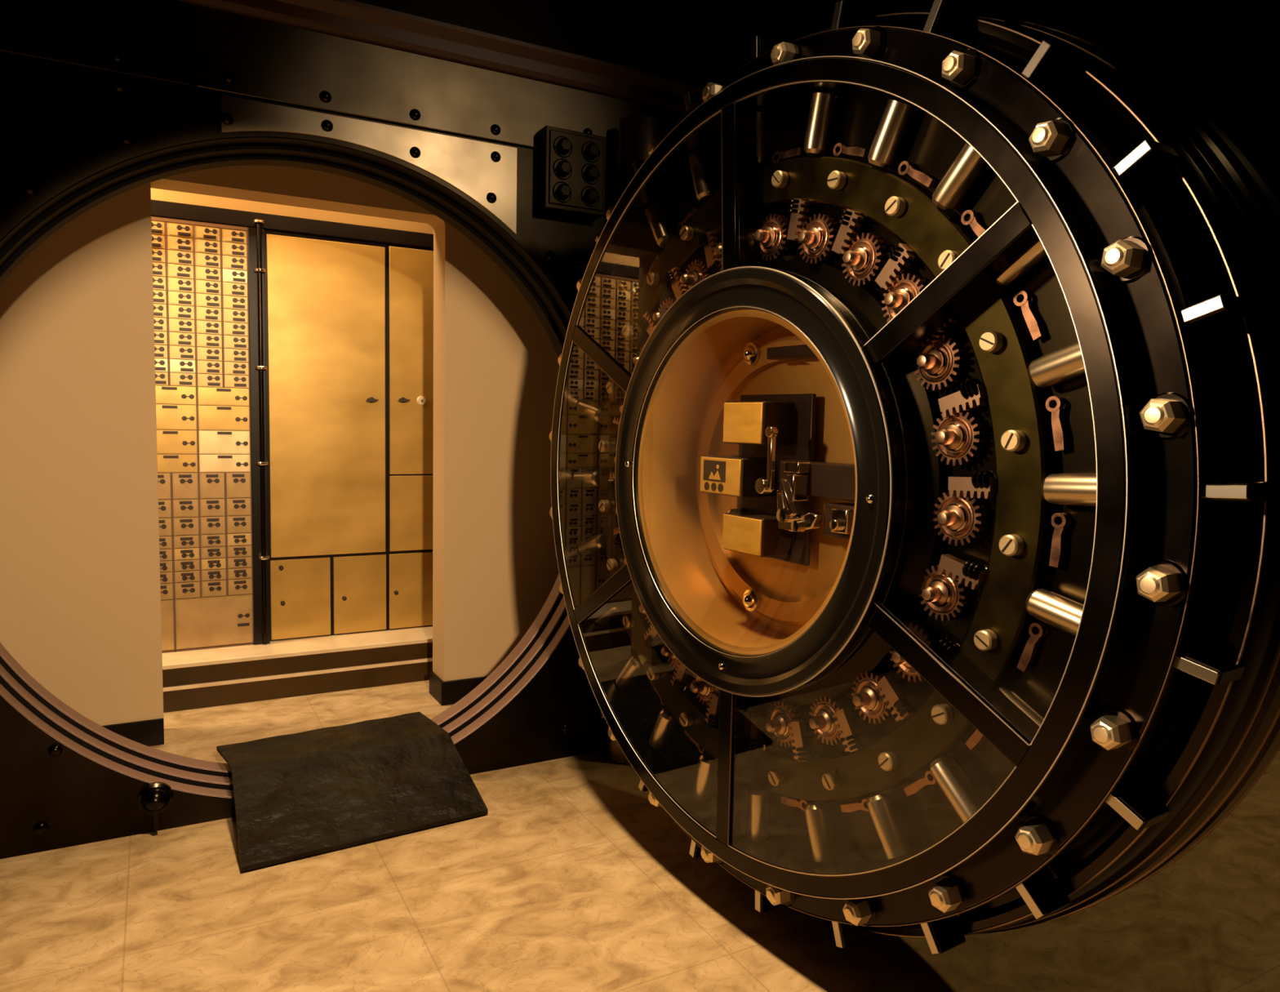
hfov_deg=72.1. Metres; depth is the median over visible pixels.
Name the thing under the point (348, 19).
trim
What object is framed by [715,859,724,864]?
washer
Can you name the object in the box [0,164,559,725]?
wall
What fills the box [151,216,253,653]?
tall cabinet
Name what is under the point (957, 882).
washer
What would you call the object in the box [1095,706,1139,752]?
washer
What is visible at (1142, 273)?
washer
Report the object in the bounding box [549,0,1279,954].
door
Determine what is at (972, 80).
washer
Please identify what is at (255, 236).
post
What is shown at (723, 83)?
washer
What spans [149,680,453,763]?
floor
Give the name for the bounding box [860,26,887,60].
washer
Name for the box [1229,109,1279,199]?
wall
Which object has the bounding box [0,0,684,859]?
vault
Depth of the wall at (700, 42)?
3.10 m
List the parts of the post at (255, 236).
hinge rod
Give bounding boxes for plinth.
[162,626,432,712]
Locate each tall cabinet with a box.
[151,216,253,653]
[264,229,433,640]
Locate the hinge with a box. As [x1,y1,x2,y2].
[616,114,666,203]
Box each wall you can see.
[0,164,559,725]
[151,187,433,234]
[193,0,1230,133]
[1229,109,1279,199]
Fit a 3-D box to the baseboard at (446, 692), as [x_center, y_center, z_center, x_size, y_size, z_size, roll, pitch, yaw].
[-0.248,0.763,3.881,1.327,0.095,0.182,-1,6,-29]
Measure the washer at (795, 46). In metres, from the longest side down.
0.068 x 0.068 x 0.006 m
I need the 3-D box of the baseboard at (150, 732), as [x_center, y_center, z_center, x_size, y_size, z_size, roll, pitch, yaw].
[-2.690,0.834,2.442,2.406,0.090,0.012,-1,6,-29]
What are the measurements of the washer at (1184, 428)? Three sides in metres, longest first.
0.068 x 0.068 x 0.006 m
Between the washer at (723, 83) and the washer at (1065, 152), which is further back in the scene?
the washer at (723, 83)
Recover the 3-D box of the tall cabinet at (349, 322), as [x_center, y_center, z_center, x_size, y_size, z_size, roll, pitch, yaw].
[-1.001,-0.242,3.887,1.196,1.692,0.071,-1,6,-29]
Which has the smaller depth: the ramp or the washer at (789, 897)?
the washer at (789, 897)
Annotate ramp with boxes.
[216,711,488,871]
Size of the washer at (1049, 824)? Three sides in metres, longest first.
0.068 x 0.068 x 0.006 m
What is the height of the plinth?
0.185 m
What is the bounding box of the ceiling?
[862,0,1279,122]
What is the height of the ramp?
0.142 m
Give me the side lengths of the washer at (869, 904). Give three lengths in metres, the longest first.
0.068 x 0.068 x 0.006 m
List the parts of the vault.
plate, latch knob, arch panel, plate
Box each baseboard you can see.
[102,718,164,746]
[429,670,488,705]
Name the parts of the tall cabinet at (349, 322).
door, tall door, door, handle, handle, door, locker door, locker door, keyhole plate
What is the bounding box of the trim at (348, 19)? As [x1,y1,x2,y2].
[177,0,705,112]
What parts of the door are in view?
bolt rod, bolt rod, bolt rod, bolt rod, bolt rod, bolt rod, trip lever, trip lever, bolt rod, bolt rod, trip lever, trip lever, bolt rod, bolt rod, engraved panel, bolt rod, bolt rod, release arm, movement plate, trip lever, trip lever, bolt rod, bolt rod, mechanism plate, trip lever, trip lever, bolt rod, bolt rod, trip lever, trip lever, bolt rod, bolt rod, trip lever, trip lever, bolt rod, bolt rod, trip lever, trip lever, bolt rod, trip lever, bolt rod, trip lever, bolt rod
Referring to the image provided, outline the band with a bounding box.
[151,199,433,248]
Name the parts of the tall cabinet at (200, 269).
box door, box door, box door, box door, box door, box door, box door, box door, box door, box door, box door, box door, box door, box door, box door, box door, box door, box door, box door, box door, box door, wide box door, wide box door, wide box door, wide box door, box door, box door, box door, box door, box door, box door, box door, box door, box door, box door, box door, box door, box door, box door, box door, box door, box door, box door, box door, box door, box door, box door, box door, box door, box door, box door, box door, box door, box door, box door, box door, box door, box door, box door, box door, box door, box door, box door, box door, box door, box door, wide box door, wide box door, wide box door, wide box door, box door, box door, box door, box door, box door, box door, box door, box door, box door, box door, box door, box door, box door, box door, box door, box door, box door, box door, box door, box door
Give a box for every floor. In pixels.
[0,750,1279,991]
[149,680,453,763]
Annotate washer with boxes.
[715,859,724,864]
[717,80,728,87]
[782,892,795,906]
[788,40,801,59]
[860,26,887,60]
[862,897,876,926]
[936,873,967,913]
[948,48,982,90]
[1022,813,1059,857]
[1036,117,1075,163]
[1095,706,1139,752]
[1107,235,1152,283]
[1142,559,1189,606]
[1147,391,1194,439]
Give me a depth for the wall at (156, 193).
3.59 m
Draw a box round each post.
[247,217,270,644]
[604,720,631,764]
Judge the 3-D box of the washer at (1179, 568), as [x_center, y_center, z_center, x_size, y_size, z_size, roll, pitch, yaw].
[0.757,0.126,1.272,0.006,0.068,0.068,-2,24,-33]
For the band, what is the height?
0.060 m
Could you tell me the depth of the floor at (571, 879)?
2.12 m
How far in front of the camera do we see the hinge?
2.90 m

